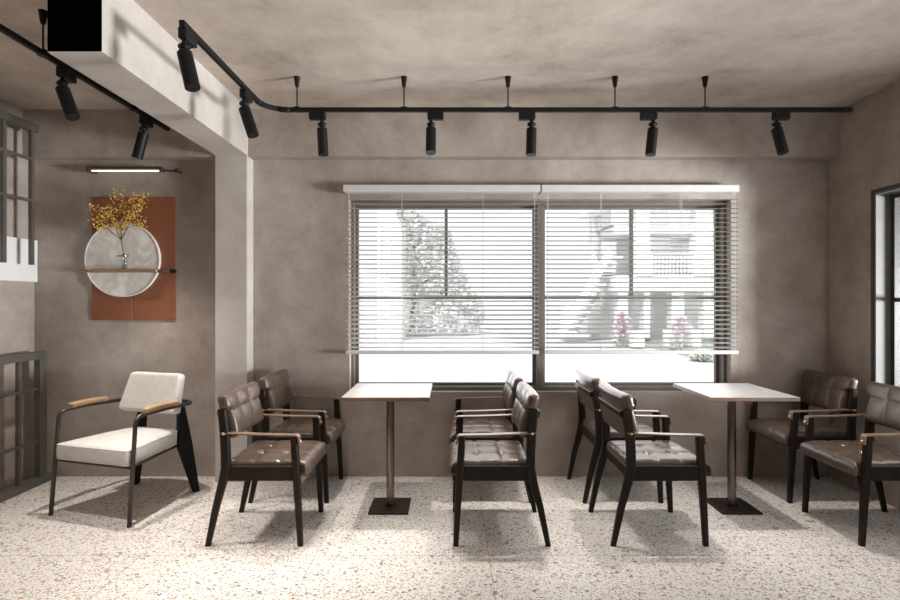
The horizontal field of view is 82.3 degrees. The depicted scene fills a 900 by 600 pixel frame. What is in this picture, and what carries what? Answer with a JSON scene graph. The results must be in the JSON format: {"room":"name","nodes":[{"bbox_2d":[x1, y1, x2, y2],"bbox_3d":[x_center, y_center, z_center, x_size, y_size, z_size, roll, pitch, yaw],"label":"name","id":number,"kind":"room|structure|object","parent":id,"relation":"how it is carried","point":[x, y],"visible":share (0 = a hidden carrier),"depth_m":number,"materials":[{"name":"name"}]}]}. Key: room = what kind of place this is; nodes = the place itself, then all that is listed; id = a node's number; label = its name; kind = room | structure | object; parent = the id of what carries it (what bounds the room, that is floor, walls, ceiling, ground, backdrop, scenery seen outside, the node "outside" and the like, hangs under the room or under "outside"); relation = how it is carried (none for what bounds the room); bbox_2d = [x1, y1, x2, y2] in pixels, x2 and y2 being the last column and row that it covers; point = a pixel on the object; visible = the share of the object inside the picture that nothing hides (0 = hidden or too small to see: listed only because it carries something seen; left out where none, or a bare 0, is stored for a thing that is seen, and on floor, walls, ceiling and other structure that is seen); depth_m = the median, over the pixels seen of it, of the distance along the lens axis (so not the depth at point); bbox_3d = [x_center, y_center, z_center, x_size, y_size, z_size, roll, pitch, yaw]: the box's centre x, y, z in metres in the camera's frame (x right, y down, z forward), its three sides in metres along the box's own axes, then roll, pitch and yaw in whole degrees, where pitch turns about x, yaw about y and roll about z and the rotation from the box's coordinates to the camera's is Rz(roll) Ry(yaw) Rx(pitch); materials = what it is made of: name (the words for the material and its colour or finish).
{"room":"cafe","nodes":[
{"label":"cafe","id":0,"kind":"room"},
{"bbox_2d":[0,100,33,490],"bbox_3d":[-3.220,-0.033,0.833,0.200,2.715,6.066,0,0,0],"label":"wall","id":1,"kind":"structure","parent":0,"point":[16,297],"depth_m":3.69,"materials":[{"name":"paint"}]},
{"bbox_2d":[0,236,37,281],"bbox_3d":[-3.105,-0.290,2.860,0.030,0.310,2.000,0,0,0],"label":"board","id":2,"kind":"object","parent":1,"relation":"attached to","point":[17,268],"visible":0.76,"depth_m":3.69,"materials":[{"name":"white paint"}]},
{"bbox_2d":[215,155,252,481],"bbox_3d":[-1.593,-0.033,3.805,0.233,2.715,0.121,0,0,0],"label":"pillar","id":3,"kind":"structure","parent":0,"point":[233,174],"depth_m":3.75,"materials":[{"name":"paint"}]},
{"bbox_2d":[34,160,828,476],"bbox_3d":[-0.138,-0.033,3.976,6.365,2.715,0.220,0,0,0],"label":"wall","id":4,"kind":"structure","parent":0,"point":[299,206],"depth_m":3.87,"materials":[{"name":"paint"}]},
{"bbox_2d":[92,197,132,319],"bbox_3d":[-2.530,-0.311,3.860,0.305,0.920,0.012,0,0,0],"label":"wall panel","id":5,"kind":"object","parent":4,"relation":"attached to","point":[105,306],"visible":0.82,"depth_m":3.85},
{"bbox_2d":[84,222,160,296],"bbox_3d":[-2.441,-0.303,3.842,0.559,0.559,0.024,0,0,0],"label":"disc","id":6,"kind":"object","parent":5,"relation":"attached to","point":[102,250],"visible":0.93,"depth_m":3.84,"materials":[{"name":"white stone"}]},
{"bbox_2d":[79,269,175,272],"bbox_3d":[-2.390,-0.214,3.778,0.709,0.029,0.108,0,0,0],"label":"wall shelf","id":7,"kind":"object","parent":6,"relation":"attached to","point":[89,270],"visible":1,"depth_m":3.72,"materials":[{"name":"brown wood"}]},
{"bbox_3d":[-2.377,-0.281,3.745,0.084,0.115,0.041,0,0,0],"label":"bud vase","id":8,"kind":"object","parent":7,"relation":"on","visible":0},
{"bbox_2d":[86,188,150,268],"bbox_3d":[-2.389,-0.520,3.724,0.430,0.587,0.144,0,0,2],"label":"branch","id":9,"kind":"object","parent":8,"relation":"in","point":[128,217],"visible":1,"depth_m":3.72,"materials":[{"name":"yellow plant"}]},
{"bbox_2d":[23,110,214,159],"bbox_3d":[-2.414,-1.219,3.812,1.411,0.342,0.109,0,0,0],"label":"beam","id":10,"kind":"structure","parent":4,"relation":"attached to","point":[98,134],"depth_m":3.76,"materials":[{"name":"paint"}]},
{"bbox_2d":[86,166,181,173],"bbox_3d":[-2.341,-0.961,3.822,0.661,0.040,0.088,0,0,0],"label":"lamp","id":11,"kind":"object","parent":4,"relation":"attached to","point":[92,169],"visible":1,"depth_m":3.79,"materials":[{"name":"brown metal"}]},
{"bbox_2d":[134,197,175,319],"bbox_3d":[-2.212,-0.311,3.860,0.314,0.920,0.012,0,0,0],"label":"wall panel","id":12,"kind":"object","parent":4,"relation":"attached to","point":[158,301],"visible":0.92,"depth_m":3.85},
{"bbox_2d":[351,201,725,389],"bbox_3d":[0.677,-0.033,3.990,2.863,1.445,0.120,0,0,0],"label":"window","id":13,"kind":"structure","parent":4,"relation":"in","point":[538,382],"depth_m":3.99,"materials":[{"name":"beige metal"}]},
{"bbox_2d":[343,185,539,353],"bbox_3d":[-0.061,-0.223,3.817,1.444,1.243,0.095,0,0,0],"label":"blind","id":14,"kind":"object","parent":13,"relation":"attached to","point":[347,189],"visible":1,"depth_m":3.79,"materials":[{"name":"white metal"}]},
{"bbox_2d":[539,185,738,353],"bbox_3d":[1.397,-0.223,3.817,1.453,1.243,0.095,0,0,0],"label":"blind","id":15,"kind":"object","parent":13,"relation":"attached to","point":[544,189],"visible":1,"depth_m":3.79,"materials":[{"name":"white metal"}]},
{"bbox_2d":[248,110,839,159],"bbox_3d":[0.684,-1.219,3.812,4.321,0.342,0.109,0,0,0],"label":"beam","id":16,"kind":"structure","parent":4,"relation":"attached to","point":[282,136],"depth_m":3.76,"materials":[{"name":"paint"}]},
{"bbox_2d":[0,477,899,599],"bbox_3d":[-0.138,1.385,0.853,6.365,0.120,6.506,0,0,0],"label":"floor","id":17,"kind":"structure","parent":0,"point":[86,550],"depth_m":2.81,"materials":[{"name":"stone"}]},
{"bbox_2d":[0,351,51,502],"bbox_3d":[-2.975,0.849,2.663,0.090,0.952,2.325,0,0,0],"label":"railing","id":18,"kind":"object","parent":17,"relation":"on","point":[41,476],"visible":0.92,"depth_m":3.67,"materials":[{"name":"grey metal"}]},
{"bbox_2d":[48,371,199,527],"bbox_3d":[-2.087,0.912,3.366,0.638,0.828,0.602,0,0,16],"label":"lounge chair","id":19,"kind":"object","parent":17,"relation":"on","point":[147,393],"visible":1,"depth_m":3.33,"materials":[{"name":"beige fabric"}]},
{"bbox_2d":[205,382,326,546],"bbox_3d":[-1.043,0.917,3.000,0.550,0.816,0.498,0,0,0],"label":"dining chair","id":20,"kind":"object","parent":17,"relation":"on","point":[240,408],"visible":1,"depth_m":2.80,"materials":[{"name":"brown leather"}]},
{"bbox_2d":[248,369,345,502],"bbox_3d":[-1.043,0.917,3.590,0.550,0.816,0.498,0,0,0],"label":"dining chair","id":21,"kind":"object","parent":17,"relation":"on","point":[275,393],"visible":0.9,"depth_m":3.44,"materials":[{"name":"brown leather"}]},
{"bbox_2d":[341,383,432,514],"bbox_3d":[-0.382,0.950,3.300,0.524,0.750,0.524,0,0,0],"label":"cafe table","id":22,"kind":"object","parent":17,"relation":"on","point":[388,392],"visible":1,"depth_m":3.27,"materials":[{"name":"stone"}]},
{"bbox_2d":[449,369,529,502],"bbox_3d":[0.268,0.917,3.590,0.550,0.816,0.498,0,0,0],"label":"dining chair","id":23,"kind":"object","parent":17,"relation":"on","point":[475,425],"visible":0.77,"depth_m":3.47,"materials":[{"name":"brown leather"}]},
{"bbox_2d":[449,382,550,546],"bbox_3d":[0.268,0.917,3.000,0.550,0.816,0.498,0,0,0],"label":"dining chair","id":24,"kind":"object","parent":17,"relation":"on","point":[479,460],"visible":1,"depth_m":2.78,"materials":[{"name":"brown leather"}]},
{"bbox_2d":[567,369,663,502],"bbox_3d":[1.142,0.917,3.590,0.550,0.816,0.498,0,0,0],"label":"dining chair","id":25,"kind":"object","parent":17,"relation":"on","point":[587,386],"visible":0.7,"depth_m":3.39,"materials":[{"name":"brown leather"}]},
{"bbox_2d":[588,382,711,546],"bbox_3d":[1.142,0.917,3.000,0.550,0.816,0.498,0,0,0],"label":"dining chair","id":26,"kind":"object","parent":17,"relation":"on","point":[666,460],"visible":1,"depth_m":2.80,"materials":[{"name":"brown leather"}]},
{"bbox_2d":[673,383,799,514],"bbox_3d":[1.805,0.950,3.300,0.524,0.750,0.524,0,0,0],"label":"cafe table","id":27,"kind":"object","parent":17,"relation":"on","point":[731,393],"visible":0.94,"depth_m":3.27,"materials":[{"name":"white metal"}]},
{"bbox_2d":[746,369,859,502],"bbox_3d":[2.458,0.917,3.590,0.550,0.816,0.498,0,0,0],"label":"dining chair","id":28,"kind":"object","parent":17,"relation":"on","point":[830,392],"visible":0.91,"depth_m":3.46,"materials":[{"name":"brown leather"}]},
{"bbox_2d":[800,382,899,546],"bbox_3d":[2.458,0.917,3.000,0.550,0.816,0.498,0,0,0],"label":"dining chair","id":29,"kind":"object","parent":17,"relation":"on","point":[865,458],"visible":1,"depth_m":3.00,"materials":[{"name":"brown leather"}]},
{"bbox_2d":[0,0,899,109],"bbox_3d":[-0.138,-1.465,0.853,6.365,0.150,6.506,0,0,0],"label":"ceiling","id":30,"kind":"structure","parent":0,"point":[344,53],"depth_m":2.87,"materials":[{"name":"paint"}]},
{"bbox_2d":[0,109,38,264],"bbox_3d":[-2.978,-0.820,2.600,0.050,1.140,2.200,0,0,0],"label":"grid","id":31,"kind":"object","parent":30,"relation":"hanging from","point":[5,117],"visible":1,"depth_m":3.52,"materials":[{"name":"grey metal"}]},
{"bbox_2d":[0,9,169,130],"bbox_3d":[-1.957,-1.279,2.386,0.040,0.222,2.372,0,0,0],"label":"track","id":32,"kind":"object","parent":30,"relation":"hanging from","point":[42,13],"visible":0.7,"depth_m":2.56,"materials":[{"name":"black metal"}]},
{"bbox_2d":[55,66,79,120],"bbox_3d":[-1.923,-1.038,2.614,0.123,0.269,0.128,0,0,0],"label":"track spotlight","id":33,"kind":"object","parent":32,"relation":"hanging from","point":[64,94],"visible":1,"depth_m":2.58,"materials":[{"name":"black metal"}]},
{"bbox_2d":[132,115,152,159],"bbox_3d":[-1.979,-1.036,3.313,0.104,0.274,0.109,0,0,0],"label":"track spotlight","id":34,"kind":"object","parent":32,"relation":"hanging from","point":[138,152],"visible":1,"depth_m":3.27,"materials":[{"name":"black metal"}]},
{"bbox_2d":[47,0,247,155],"bbox_3d":[-1.583,-1.219,2.958,0.230,0.342,1.573,0,0,0],"label":"beam","id":35,"kind":"structure","parent":30,"relation":"attached to","point":[116,44],"depth_m":2.52,"materials":[{"name":"paint"}]},
{"bbox_2d":[179,20,852,112],"bbox_3d":[0.668,-1.279,2.715,3.666,0.222,1.030,0,0,0],"label":"track","id":36,"kind":"object","parent":30,"relation":"hanging from","point":[295,109],"visible":1,"depth_m":3.20,"materials":[{"name":"black metal"}]},
{"bbox_2d":[177,26,200,91],"bbox_3d":[-1.124,-1.036,2.239,0.105,0.273,0.129,0,0,0],"label":"track spotlight","id":37,"kind":"object","parent":36,"relation":"hanging from","point":[189,74],"visible":1,"depth_m":2.20,"materials":[{"name":"black metal"}]},
{"bbox_2d":[239,88,258,137],"bbox_3d":[-1.118,-1.036,2.885,0.115,0.272,0.125,0,0,0],"label":"track spotlight","id":38,"kind":"object","parent":36,"relation":"hanging from","point":[245,112],"visible":1,"depth_m":2.85,"materials":[{"name":"black metal"}]},
{"bbox_2d":[309,111,328,156],"bbox_3d":[-0.816,-1.036,3.207,0.120,0.273,0.068,0,0,0],"label":"track spotlight","id":39,"kind":"object","parent":36,"relation":"hanging from","point":[322,136],"visible":1,"depth_m":3.19,"materials":[{"name":"black metal"}]},
{"bbox_2d":[426,111,443,154],"bbox_3d":[-0.095,-1.035,3.189,0.110,0.274,0.101,0,0,0],"label":"track spotlight","id":40,"kind":"object","parent":36,"relation":"hanging from","point":[432,116],"visible":1,"depth_m":3.18,"materials":[{"name":"black metal"}]},
{"bbox_2d":[519,111,536,156],"bbox_3d":[0.485,-1.036,3.206,0.109,0.273,0.071,0,0,0],"label":"track spotlight","id":41,"kind":"object","parent":36,"relation":"hanging from","point":[531,131],"visible":1,"depth_m":3.19,"materials":[{"name":"black metal"}]},
{"bbox_2d":[640,111,657,156],"bbox_3d":[1.242,-1.035,3.206,0.109,0.274,0.071,0,0,0],"label":"track spotlight","id":42,"kind":"object","parent":36,"relation":"hanging from","point":[652,132],"visible":1,"depth_m":3.19,"materials":[{"name":"black metal"}]},
{"bbox_2d":[771,111,790,155],"bbox_3d":[2.059,-1.035,3.193,0.109,0.274,0.094,0,0,0],"label":"track spotlight","id":43,"kind":"object","parent":36,"relation":"hanging from","point":[778,135],"visible":1,"depth_m":3.19,"materials":[{"name":"black metal"}]},
{"bbox_2d":[829,80,899,508],"bbox_3d":[2.945,-0.033,0.833,0.200,2.715,6.066,0,0,0],"label":"wall","id":44,"kind":"structure","parent":0,"point":[868,160],"depth_m":3.60,"materials":[{"name":"paint"}]},
{"bbox_2d":[871,183,899,386],"bbox_3d":[2.939,-0.045,2.099,0.212,1.384,2.741,0,0,0],"label":"window","id":45,"kind":"structure","parent":44,"relation":"in","point":[885,201],"depth_m":3.44,"materials":[{"name":"metal"}]},
{"label":"outside","id":46,"kind":"structure","parent":0,"visible":0},
{"bbox_2d":[359,309,713,381],"bbox_3d":[0.000,1.405,42.053,80.000,0.120,75.894,0,0,0],"label":"ground","id":47,"kind":"structure","parent":46,"point":[372,367],"depth_m":10.91,"materials":[{"name":"white concrete"}]},
{"bbox_2d":[377,210,405,340],"bbox_3d":[-1.989,-1.268,17.575,0.842,5.226,1.250,0,0,0],"label":"house","id":48,"kind":"structure","parent":47,"relation":"on","point":[378,211],"depth_m":17.00,"materials":[{"name":"white"}]},
{"bbox_2d":[395,210,485,334],"bbox_3d":[-0.408,-1.197,19.999,3.660,5.111,2.664,0,0,0],"label":"tree","id":49,"kind":"object","parent":47,"relation":"on","point":[396,211],"visible":0.61,"depth_m":19.50,"materials":[{"name":"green plant"}]},
{"bbox_2d":[612,311,630,345],"bbox_3d":[5.004,0.832,15.003,0.625,1.056,0.636,0,0,0],"label":"bush","id":50,"kind":"object","parent":47,"relation":"on","point":[621,312],"visible":0.58,"depth_m":14.94,"materials":[{"name":"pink plant"}]},
{"bbox_2d":[557,210,713,345],"bbox_3d":[6.255,-0.901,16.200,5.819,4.909,4.000,0,0,0],"label":"building","id":51,"kind":"structure","parent":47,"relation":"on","point":[579,211],"depth_m":16.10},
{"bbox_2d":[628,331,645,346],"bbox_3d":[5.156,1.075,14.200,0.350,0.440,0.350,0,0,0],"label":"planter","id":52,"kind":"object","parent":47,"relation":"on","point":[631,335],"visible":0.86,"depth_m":14.04,"materials":[{"name":"white"}]},
{"bbox_2d":[621,339,713,362],"bbox_3d":[8.810,1.320,15.600,6.380,0.050,10.800,0,0,0],"label":"bed","id":53,"kind":"object","parent":47,"relation":"on","point":[646,340],"depth_m":14.66,"materials":[{"name":"green plant"}]},
{"bbox_2d":[668,316,694,349],"bbox_3d":[5.904,0.860,13.194,0.677,0.966,0.686,0,0,0],"label":"bush","id":54,"kind":"object","parent":53,"relation":"on","point":[677,317],"visible":0.7,"depth_m":13.13,"materials":[{"name":"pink plant"}]},
{"bbox_2d":[687,348,713,361],"bbox_3d":[5.562,1.206,11.314,0.673,0.307,0.639,0,0,0],"label":"bush","id":55,"kind":"object","parent":47,"relation":"on","point":[696,357],"visible":0.62,"depth_m":11.16,"materials":[{"name":"green plant"}]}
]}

